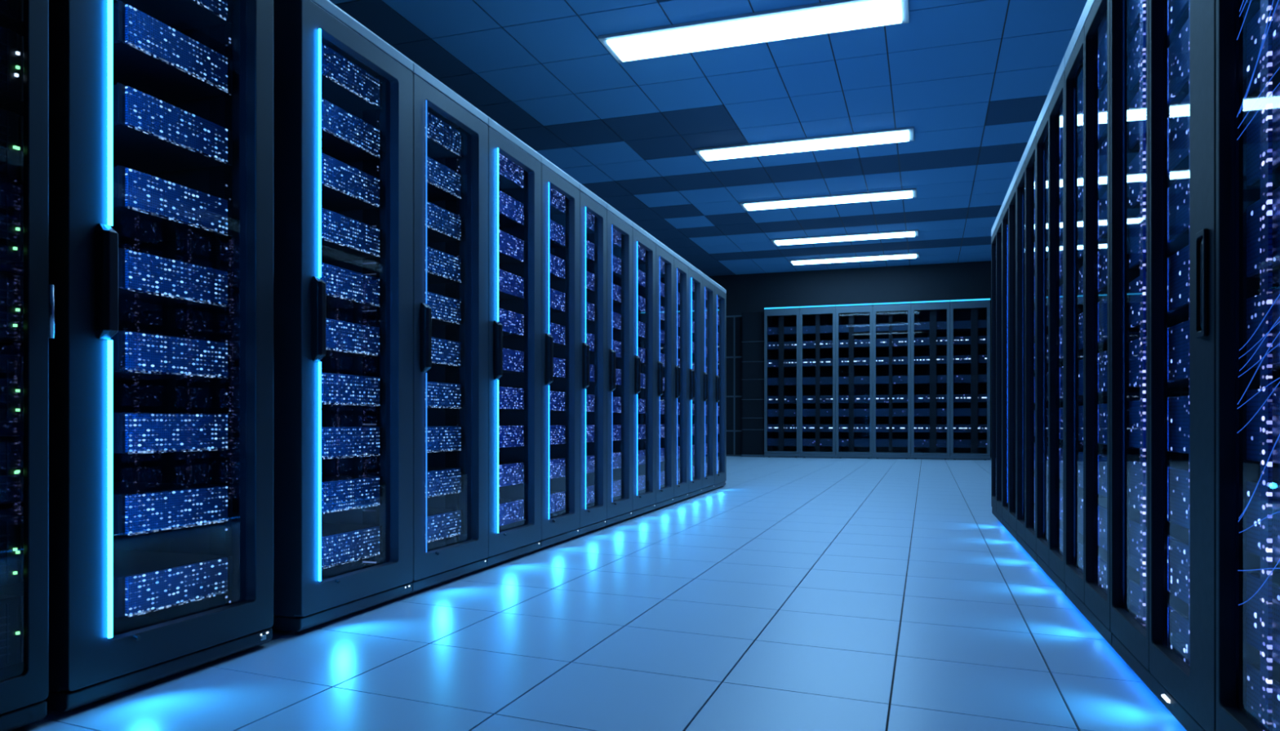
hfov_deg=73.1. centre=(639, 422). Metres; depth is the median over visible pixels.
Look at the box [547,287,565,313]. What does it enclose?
server
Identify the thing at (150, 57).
server
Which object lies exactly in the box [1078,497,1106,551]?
switch
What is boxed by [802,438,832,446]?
server
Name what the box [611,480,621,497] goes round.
server
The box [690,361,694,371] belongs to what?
server
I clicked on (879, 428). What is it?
server
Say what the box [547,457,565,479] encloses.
server
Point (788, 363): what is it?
server
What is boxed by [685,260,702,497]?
rack
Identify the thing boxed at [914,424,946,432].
server
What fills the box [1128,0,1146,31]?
switch
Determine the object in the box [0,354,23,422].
server
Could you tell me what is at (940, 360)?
server
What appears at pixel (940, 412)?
server
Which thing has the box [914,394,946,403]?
server
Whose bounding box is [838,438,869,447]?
server
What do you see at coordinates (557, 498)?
server
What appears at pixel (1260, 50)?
bundle
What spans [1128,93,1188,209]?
switch
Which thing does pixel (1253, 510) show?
switch
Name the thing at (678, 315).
server
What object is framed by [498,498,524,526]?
server
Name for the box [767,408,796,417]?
server
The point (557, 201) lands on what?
server
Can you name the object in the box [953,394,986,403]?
server
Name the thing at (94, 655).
rack
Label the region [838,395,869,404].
server
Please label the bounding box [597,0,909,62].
recessed light
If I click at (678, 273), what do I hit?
server
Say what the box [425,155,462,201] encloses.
server
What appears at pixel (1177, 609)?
switch
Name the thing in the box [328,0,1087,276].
ceiling
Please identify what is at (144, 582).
server
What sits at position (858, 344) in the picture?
server
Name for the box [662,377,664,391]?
server
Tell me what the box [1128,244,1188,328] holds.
switch
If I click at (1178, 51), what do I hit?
switch
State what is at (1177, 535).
switch
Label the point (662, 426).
server
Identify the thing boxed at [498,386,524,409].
server
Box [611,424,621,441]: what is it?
server
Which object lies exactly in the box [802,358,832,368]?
server
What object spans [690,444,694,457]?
server
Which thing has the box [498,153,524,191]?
server
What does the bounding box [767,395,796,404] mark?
server
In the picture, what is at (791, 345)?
server
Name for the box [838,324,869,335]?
server
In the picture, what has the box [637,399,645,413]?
server
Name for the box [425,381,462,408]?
server
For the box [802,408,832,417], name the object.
server
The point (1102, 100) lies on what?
switch
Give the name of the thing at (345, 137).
server
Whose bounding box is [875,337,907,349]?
server
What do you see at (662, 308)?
server
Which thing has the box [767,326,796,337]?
server
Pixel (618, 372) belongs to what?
server
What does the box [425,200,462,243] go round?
server
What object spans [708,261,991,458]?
wall
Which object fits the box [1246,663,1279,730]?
switch
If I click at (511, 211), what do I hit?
server
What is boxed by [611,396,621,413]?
server
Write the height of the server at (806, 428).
0.150 m
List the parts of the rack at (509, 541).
handle, panel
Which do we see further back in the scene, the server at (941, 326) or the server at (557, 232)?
the server at (941, 326)
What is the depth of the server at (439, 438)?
3.84 m
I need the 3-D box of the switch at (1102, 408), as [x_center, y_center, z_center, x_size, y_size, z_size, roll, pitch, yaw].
[1.717,0.005,2.708,0.500,0.130,0.708,0,0,17]
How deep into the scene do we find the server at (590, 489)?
5.48 m
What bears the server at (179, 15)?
in the rack at (94, 655)
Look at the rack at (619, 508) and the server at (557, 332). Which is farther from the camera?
the rack at (619, 508)
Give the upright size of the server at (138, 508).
0.110 m
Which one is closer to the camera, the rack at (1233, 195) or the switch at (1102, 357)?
the rack at (1233, 195)
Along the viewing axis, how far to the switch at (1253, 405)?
1.51 m
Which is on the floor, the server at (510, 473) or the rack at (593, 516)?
the rack at (593, 516)
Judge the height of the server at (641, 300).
0.112 m
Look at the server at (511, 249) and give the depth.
4.40 m
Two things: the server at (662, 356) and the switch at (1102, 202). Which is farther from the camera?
the server at (662, 356)
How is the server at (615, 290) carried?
in the rack at (619, 508)
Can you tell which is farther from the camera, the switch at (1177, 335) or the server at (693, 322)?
the server at (693, 322)
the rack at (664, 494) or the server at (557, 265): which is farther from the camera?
the rack at (664, 494)
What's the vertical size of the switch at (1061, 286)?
0.130 m
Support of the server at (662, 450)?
in the rack at (664, 494)
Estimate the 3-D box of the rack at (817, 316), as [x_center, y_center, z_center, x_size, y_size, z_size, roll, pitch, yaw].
[3.562,-0.785,17.091,0.686,2.950,0.912,0,0,18]
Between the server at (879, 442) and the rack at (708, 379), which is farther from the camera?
the server at (879, 442)
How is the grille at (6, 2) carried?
attached to the server
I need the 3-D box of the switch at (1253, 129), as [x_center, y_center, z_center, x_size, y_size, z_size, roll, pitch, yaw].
[1.209,-0.490,1.089,0.500,0.130,0.834,0,0,17]
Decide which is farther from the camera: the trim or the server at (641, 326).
the trim
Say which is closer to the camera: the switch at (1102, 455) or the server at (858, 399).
the switch at (1102, 455)
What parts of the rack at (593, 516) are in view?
handle, panel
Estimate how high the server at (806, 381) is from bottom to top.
0.150 m
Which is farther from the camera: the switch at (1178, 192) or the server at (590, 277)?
the server at (590, 277)
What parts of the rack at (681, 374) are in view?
handle, panel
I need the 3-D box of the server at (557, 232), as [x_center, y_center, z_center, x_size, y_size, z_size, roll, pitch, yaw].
[-0.772,-1.089,5.011,0.600,0.112,0.361,0,0,17]
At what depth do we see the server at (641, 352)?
6.54 m
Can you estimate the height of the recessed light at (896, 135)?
0.038 m
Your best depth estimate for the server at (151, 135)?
2.47 m
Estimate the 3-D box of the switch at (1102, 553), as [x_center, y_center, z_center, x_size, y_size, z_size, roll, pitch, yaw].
[1.717,0.500,2.708,0.500,0.130,0.708,0,0,17]
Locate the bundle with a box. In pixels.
[1236,0,1279,605]
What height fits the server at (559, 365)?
0.112 m
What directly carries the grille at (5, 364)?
attached to the server at (11, 366)
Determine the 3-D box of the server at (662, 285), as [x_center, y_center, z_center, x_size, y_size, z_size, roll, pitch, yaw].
[-0.128,-1.089,7.086,0.600,0.112,0.346,0,0,17]
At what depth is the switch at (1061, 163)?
3.49 m
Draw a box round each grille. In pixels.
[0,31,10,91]
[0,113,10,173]
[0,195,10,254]
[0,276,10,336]
[0,359,10,417]
[0,440,10,499]
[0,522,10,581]
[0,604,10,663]
[4,0,10,9]
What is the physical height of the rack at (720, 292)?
2.140 m
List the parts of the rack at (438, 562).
handle, panel, mounting rail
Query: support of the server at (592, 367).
in the rack at (593, 516)
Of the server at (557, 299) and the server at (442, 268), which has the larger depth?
the server at (557, 299)
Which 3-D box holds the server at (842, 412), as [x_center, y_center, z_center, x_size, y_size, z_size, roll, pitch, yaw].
[4.198,-0.185,16.818,0.600,0.150,0.500,0,0,18]
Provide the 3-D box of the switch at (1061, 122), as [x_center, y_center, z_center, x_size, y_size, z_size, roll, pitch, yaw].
[1.942,-1.150,3.428,0.500,0.130,0.708,0,0,17]
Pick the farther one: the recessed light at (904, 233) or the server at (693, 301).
the recessed light at (904, 233)
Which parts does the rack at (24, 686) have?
panel, handle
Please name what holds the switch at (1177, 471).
in the rack at (1188, 692)
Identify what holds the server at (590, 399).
in the rack at (593, 516)
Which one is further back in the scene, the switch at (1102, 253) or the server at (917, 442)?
the server at (917, 442)
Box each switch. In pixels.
[1047,119,1062,177]
[1047,160,1062,214]
[1047,201,1062,252]
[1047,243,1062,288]
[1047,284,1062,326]
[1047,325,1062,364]
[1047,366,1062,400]
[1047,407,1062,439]
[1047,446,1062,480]
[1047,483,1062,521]
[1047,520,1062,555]
[1078,31,1106,121]
[1078,84,1106,167]
[1078,137,1106,213]
[1078,191,1106,258]
[1078,244,1106,304]
[1078,297,1106,350]
[1078,351,1106,395]
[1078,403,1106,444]
[1078,451,1106,497]
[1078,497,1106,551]
[1078,542,1106,593]
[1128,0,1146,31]
[1128,0,1188,90]
[1128,18,1188,150]
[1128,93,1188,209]
[1128,169,1188,269]
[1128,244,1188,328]
[1128,320,1188,388]
[1128,395,1188,453]
[1128,460,1188,528]
[1128,520,1188,604]
[1128,579,1188,665]
[1246,0,1260,3]
[1246,0,1279,94]
[1246,86,1279,186]
[1246,186,1279,278]
[1246,287,1279,369]
[1246,386,1279,464]
[1246,480,1279,564]
[1246,572,1279,664]
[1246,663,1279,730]
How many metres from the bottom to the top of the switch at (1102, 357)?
0.130 m
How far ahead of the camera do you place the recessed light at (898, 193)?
11.51 m
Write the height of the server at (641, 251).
0.112 m
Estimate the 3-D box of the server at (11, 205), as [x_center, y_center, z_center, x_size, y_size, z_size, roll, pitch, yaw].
[-1.768,-0.435,1.705,0.606,0.150,0.696,0,0,17]
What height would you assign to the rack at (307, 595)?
2.140 m
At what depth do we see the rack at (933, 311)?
16.11 m
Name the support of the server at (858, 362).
in the rack at (851, 315)
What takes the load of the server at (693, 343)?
in the rack at (695, 378)
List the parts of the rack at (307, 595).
panel, handle, panel, mounting rail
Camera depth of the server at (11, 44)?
1.92 m
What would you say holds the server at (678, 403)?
in the rack at (681, 374)
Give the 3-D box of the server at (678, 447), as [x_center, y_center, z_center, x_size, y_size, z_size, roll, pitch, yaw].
[0.025,0.266,7.580,0.600,0.112,0.320,0,0,17]
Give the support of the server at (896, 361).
in the rack at (894, 312)
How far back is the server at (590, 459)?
5.48 m
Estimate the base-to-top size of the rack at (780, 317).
2.950 m
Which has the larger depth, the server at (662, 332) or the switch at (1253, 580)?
the server at (662, 332)
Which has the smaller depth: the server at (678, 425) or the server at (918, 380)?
the server at (678, 425)
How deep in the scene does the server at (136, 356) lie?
2.43 m
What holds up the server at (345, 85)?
in the rack at (307, 595)
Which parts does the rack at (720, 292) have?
handle, panel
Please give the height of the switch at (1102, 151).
0.130 m
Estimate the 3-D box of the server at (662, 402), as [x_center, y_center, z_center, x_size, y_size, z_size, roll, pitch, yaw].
[-0.128,-0.121,7.086,0.600,0.112,0.346,0,0,17]
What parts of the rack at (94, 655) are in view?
panel, handle, panel, mounting rail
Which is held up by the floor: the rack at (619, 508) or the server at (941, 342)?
the rack at (619, 508)
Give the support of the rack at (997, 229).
on the floor
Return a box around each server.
[0,26,23,104]
[0,108,23,183]
[0,190,23,263]
[0,272,23,342]
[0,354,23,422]
[0,435,23,504]
[0,515,23,586]
[0,595,23,668]
[110,164,232,244]
[110,330,232,380]
[112,0,232,31]
[112,0,232,102]
[112,82,232,173]
[112,412,232,454]
[112,481,232,536]
[112,549,232,618]
[118,248,232,312]
[320,262,382,309]
[321,44,382,112]
[321,98,382,162]
[321,153,382,212]
[321,208,382,261]
[321,372,382,406]
[321,426,382,459]
[321,475,382,514]
[321,523,382,568]
[324,318,382,357]
[425,110,462,159]
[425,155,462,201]
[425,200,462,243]
[425,245,462,284]
[425,291,462,325]
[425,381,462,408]
[425,426,462,453]
[425,466,462,497]
[425,508,462,543]
[431,337,462,367]
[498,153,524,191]
[498,190,524,227]
[498,229,524,264]
[498,269,524,300]
[498,308,524,337]
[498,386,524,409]
[498,425,524,448]
[498,462,524,487]
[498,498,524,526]
[502,348,524,373]
[547,185,565,215]
[547,217,565,248]
[547,253,565,280]
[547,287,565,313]
[547,321,565,346]
[547,391,565,411]
[547,425,565,444]
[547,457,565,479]
[547,490,565,514]
[553,357,565,378]
[584,209,595,232]
[584,239,595,262]
[584,270,595,292]
[584,301,595,322]
[584,332,595,351]
[584,394,595,412]
[584,425,595,443]
[584,454,595,473]
[584,484,595,504]
[589,364,595,382]
[611,227,621,248]
[611,254,621,275]
[611,283,621,303]
[611,311,621,330]
[611,339,621,358]
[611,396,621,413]
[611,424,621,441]
[611,452,621,469]
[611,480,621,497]
[615,368,621,386]
[637,244,645,262]
[637,269,645,288]
[637,295,645,313]
[637,320,645,338]
[637,346,645,363]
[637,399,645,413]
[637,424,645,439]
[637,449,645,465]
[637,475,645,491]
[640,373,645,388]
[658,258,664,274]
[658,281,664,297]
[658,305,664,321]
[658,328,664,344]
[658,352,664,368]
[658,400,664,414]
[658,424,664,438]
[658,448,664,462]
[658,471,664,485]
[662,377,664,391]
[677,271,679,284]
[677,292,679,305]
[677,314,679,327]
[677,336,679,349]
[677,358,679,367]
[677,402,679,415]
[677,424,679,436]
[677,446,679,458]
[677,467,679,480]
[690,280,694,292]
[690,299,694,312]
[690,320,694,333]
[690,341,694,354]
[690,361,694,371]
[690,403,694,415]
[690,424,694,435]
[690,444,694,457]
[690,465,694,477]
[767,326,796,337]
[767,341,796,351]
[767,359,796,368]
[767,377,796,386]
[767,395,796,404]
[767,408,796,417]
[767,424,796,431]
[767,438,796,446]
[802,325,832,336]
[802,340,832,351]
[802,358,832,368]
[802,377,832,386]
[802,395,832,404]
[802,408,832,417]
[802,424,832,432]
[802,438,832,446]
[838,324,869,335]
[838,339,869,350]
[838,357,869,367]
[838,376,869,386]
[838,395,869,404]
[838,408,869,417]
[838,424,869,432]
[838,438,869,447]
[875,322,907,333]
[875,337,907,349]
[875,356,907,366]
[875,375,907,385]
[875,395,907,403]
[875,408,907,417]
[875,424,907,432]
[875,439,907,447]
[914,321,946,333]
[914,337,946,347]
[914,355,946,366]
[914,375,946,384]
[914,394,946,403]
[914,408,946,417]
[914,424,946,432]
[914,439,946,448]
[953,320,986,332]
[953,335,986,346]
[953,355,986,365]
[953,374,986,384]
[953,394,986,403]
[953,408,986,417]
[953,424,986,432]
[953,439,986,448]
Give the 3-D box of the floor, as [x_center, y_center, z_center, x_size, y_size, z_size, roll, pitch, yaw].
[1.324,0.730,9.160,6.890,0.080,22.608,0,0,18]
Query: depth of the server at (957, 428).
15.95 m
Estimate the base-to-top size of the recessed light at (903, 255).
0.038 m
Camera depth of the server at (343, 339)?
3.22 m
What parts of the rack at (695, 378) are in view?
handle, panel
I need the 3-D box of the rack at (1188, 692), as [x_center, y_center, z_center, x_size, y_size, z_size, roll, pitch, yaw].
[1.619,-0.350,1.883,0.908,2.080,0.875,0,0,17]
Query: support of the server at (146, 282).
in the rack at (94, 655)
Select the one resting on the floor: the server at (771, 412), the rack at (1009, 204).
the rack at (1009, 204)
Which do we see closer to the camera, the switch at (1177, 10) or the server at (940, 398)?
the switch at (1177, 10)
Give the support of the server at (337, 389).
in the rack at (307, 595)
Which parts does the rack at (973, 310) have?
panel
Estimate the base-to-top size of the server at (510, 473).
0.112 m
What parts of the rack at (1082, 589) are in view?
door, panel, door, panel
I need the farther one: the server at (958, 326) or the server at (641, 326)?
the server at (958, 326)
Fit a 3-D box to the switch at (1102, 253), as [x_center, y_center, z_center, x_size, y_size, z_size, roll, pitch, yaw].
[1.717,-0.490,2.708,0.500,0.130,0.708,0,0,17]
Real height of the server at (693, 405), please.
0.112 m
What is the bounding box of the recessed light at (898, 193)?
[739,188,916,210]
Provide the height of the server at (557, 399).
0.112 m
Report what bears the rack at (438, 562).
on the floor
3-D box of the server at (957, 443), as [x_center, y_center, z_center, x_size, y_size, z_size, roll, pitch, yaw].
[6.160,0.395,16.168,0.600,0.150,0.500,0,0,18]
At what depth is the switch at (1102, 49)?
2.77 m
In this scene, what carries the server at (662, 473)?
in the rack at (664, 494)
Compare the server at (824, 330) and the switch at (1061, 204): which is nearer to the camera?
the switch at (1061, 204)
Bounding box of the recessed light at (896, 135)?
[693,126,914,161]
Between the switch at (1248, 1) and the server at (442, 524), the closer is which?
the switch at (1248, 1)
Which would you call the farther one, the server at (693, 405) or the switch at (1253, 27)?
the server at (693, 405)
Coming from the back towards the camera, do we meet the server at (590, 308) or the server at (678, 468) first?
the server at (678, 468)
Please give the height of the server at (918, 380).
0.150 m
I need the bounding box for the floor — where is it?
[10,456,1186,730]
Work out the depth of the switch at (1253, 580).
1.51 m
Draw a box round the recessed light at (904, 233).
[770,229,918,245]
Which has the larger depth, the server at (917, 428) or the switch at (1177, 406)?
the server at (917, 428)
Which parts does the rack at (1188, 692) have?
door, panel, door, handle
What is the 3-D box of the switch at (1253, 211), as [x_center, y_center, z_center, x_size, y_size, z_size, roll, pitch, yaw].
[1.209,-0.325,1.089,0.500,0.130,0.834,0,0,17]
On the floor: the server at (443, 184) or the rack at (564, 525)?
the rack at (564, 525)
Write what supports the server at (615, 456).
in the rack at (619, 508)
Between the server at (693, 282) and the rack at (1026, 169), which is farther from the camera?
the server at (693, 282)
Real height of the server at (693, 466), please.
0.112 m
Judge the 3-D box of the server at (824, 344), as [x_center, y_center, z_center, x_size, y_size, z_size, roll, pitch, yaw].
[3.543,-1.515,17.032,0.600,0.150,0.506,0,0,18]
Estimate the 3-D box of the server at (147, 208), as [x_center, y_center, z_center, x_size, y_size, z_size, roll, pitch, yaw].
[-1.587,-0.621,2.540,0.602,0.110,0.399,0,0,17]
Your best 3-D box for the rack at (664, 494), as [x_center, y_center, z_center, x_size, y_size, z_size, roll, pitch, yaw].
[-0.257,-0.380,7.092,1.035,2.140,0.537,0,0,17]
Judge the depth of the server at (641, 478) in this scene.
6.54 m
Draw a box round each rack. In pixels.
[0,0,54,730]
[43,0,273,712]
[270,0,413,632]
[408,58,488,593]
[484,113,541,567]
[537,152,579,549]
[577,181,606,535]
[604,200,632,526]
[631,221,655,517]
[652,235,674,509]
[672,251,688,503]
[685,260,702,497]
[700,271,715,493]
[712,280,726,488]
[764,306,799,457]
[799,304,835,457]
[835,303,873,458]
[872,302,911,459]
[911,300,950,459]
[950,297,990,460]
[991,204,1003,525]
[1002,171,1017,542]
[1016,124,1044,564]
[1035,54,1066,595]
[1064,0,1123,647]
[1110,0,1215,730]
[1215,0,1279,730]
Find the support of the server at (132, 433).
in the rack at (94, 655)
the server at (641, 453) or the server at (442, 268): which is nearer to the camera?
the server at (442, 268)
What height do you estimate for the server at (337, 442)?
0.114 m
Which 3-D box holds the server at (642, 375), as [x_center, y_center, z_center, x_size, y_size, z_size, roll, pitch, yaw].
[-0.295,-0.315,6.549,0.600,0.112,0.378,0,0,17]
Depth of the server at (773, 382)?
17.05 m
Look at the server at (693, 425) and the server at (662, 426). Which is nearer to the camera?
the server at (662, 426)
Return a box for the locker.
[741,311,764,457]
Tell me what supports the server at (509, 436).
in the rack at (509, 541)
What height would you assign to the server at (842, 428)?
0.150 m
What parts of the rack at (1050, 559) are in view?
door, panel, door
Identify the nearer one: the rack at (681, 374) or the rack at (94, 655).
the rack at (94, 655)
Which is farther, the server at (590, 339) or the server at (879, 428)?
the server at (879, 428)
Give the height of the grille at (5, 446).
0.130 m
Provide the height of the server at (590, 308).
0.112 m
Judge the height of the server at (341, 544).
0.114 m
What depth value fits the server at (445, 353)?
3.86 m
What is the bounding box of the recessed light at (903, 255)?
[788,252,919,265]
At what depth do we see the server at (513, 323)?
4.40 m
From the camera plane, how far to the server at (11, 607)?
1.91 m
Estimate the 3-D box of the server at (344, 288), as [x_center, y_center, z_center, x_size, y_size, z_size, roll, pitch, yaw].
[-1.352,-0.507,3.298,0.602,0.114,0.385,0,0,17]
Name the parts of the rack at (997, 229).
door, glass pane, door, glass pane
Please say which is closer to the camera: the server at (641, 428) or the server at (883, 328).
the server at (641, 428)
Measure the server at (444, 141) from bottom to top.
0.114 m
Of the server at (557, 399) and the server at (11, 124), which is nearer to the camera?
the server at (11, 124)
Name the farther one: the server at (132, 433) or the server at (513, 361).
the server at (513, 361)
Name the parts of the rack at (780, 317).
panel, panel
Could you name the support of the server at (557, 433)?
in the rack at (564, 525)
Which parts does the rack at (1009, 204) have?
door, glass pane, door, glass pane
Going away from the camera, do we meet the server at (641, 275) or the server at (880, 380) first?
the server at (641, 275)
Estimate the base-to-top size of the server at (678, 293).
0.112 m
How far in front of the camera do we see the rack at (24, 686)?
1.94 m
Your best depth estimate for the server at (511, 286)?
4.40 m
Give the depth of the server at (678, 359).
7.58 m
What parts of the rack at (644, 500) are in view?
handle, panel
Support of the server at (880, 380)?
in the rack at (894, 312)
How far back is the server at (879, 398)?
16.36 m
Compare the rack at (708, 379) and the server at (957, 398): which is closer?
the rack at (708, 379)
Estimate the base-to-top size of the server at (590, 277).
0.112 m
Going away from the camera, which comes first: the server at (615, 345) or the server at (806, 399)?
the server at (615, 345)
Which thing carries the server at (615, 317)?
in the rack at (619, 508)
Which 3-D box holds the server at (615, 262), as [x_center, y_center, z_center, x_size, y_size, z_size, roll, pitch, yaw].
[-0.465,-1.089,6.002,0.600,0.112,0.352,0,0,17]
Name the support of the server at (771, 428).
in the rack at (780, 317)
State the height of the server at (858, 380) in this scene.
0.150 m
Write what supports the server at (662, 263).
in the rack at (664, 494)
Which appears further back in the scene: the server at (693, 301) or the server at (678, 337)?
the server at (693, 301)
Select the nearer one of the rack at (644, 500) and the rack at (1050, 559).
the rack at (1050, 559)
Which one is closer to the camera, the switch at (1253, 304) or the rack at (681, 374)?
the switch at (1253, 304)
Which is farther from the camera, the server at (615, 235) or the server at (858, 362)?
the server at (858, 362)
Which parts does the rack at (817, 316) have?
panel, panel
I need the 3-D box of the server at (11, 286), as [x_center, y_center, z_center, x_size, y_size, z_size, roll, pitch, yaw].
[-1.768,-0.255,1.705,0.606,0.150,0.696,0,0,17]
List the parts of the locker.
shelf panel, shelf panel, shelf panel, shelf panel, shelf panel, shelf panel, shelf panel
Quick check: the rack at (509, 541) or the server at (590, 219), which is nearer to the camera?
the rack at (509, 541)
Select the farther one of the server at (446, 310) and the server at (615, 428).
the server at (615, 428)
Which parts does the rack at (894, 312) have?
panel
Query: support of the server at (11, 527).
in the rack at (24, 686)
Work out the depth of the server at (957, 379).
15.96 m
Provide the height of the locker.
2.880 m
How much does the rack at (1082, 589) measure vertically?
2.080 m
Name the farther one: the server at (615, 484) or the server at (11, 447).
the server at (615, 484)
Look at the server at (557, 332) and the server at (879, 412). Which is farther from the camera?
the server at (879, 412)
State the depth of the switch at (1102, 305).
2.78 m
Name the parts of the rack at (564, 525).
handle, panel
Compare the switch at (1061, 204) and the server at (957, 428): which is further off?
the server at (957, 428)
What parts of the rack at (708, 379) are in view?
handle, panel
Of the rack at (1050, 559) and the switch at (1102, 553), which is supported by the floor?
the rack at (1050, 559)
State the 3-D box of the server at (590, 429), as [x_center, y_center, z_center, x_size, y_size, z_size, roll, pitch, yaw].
[-0.619,0.072,5.505,0.600,0.112,0.308,0,0,17]
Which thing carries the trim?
attached to the wall
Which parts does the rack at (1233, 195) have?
panel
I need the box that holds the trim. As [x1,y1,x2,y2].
[726,315,742,456]
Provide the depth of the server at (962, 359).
15.96 m
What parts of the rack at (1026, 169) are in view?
door, glass pane, door, glass pane, panel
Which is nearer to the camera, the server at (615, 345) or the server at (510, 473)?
the server at (510, 473)
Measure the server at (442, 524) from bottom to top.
0.114 m
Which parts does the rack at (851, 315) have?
panel, panel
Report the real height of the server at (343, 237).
0.114 m
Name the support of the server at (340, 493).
in the rack at (307, 595)
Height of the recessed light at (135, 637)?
0.016 m
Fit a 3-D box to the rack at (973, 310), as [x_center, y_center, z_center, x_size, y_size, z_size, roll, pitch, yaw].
[6.178,-0.785,16.224,0.686,2.950,0.912,0,0,18]
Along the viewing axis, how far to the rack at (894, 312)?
16.99 m
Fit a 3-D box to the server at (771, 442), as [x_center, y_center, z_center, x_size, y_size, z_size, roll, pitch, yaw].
[2.890,0.395,17.252,0.600,0.150,0.500,0,0,18]
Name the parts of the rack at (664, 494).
handle, panel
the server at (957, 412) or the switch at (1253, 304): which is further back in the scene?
the server at (957, 412)
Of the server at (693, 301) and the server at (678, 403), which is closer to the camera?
the server at (678, 403)
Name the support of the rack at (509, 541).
on the floor
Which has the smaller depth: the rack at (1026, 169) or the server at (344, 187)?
the server at (344, 187)
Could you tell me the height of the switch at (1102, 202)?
0.130 m
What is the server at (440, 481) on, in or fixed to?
in the rack at (438, 562)
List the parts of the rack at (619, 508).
handle, panel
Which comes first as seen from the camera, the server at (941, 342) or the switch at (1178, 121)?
the switch at (1178, 121)
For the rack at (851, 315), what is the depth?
16.56 m
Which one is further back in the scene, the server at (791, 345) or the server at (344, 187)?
the server at (791, 345)
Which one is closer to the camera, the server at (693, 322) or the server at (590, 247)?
the server at (590, 247)
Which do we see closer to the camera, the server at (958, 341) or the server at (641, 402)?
the server at (641, 402)
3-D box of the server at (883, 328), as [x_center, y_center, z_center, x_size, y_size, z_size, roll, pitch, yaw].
[4.852,-1.805,16.602,0.600,0.150,0.500,0,0,18]
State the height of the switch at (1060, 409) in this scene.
0.130 m

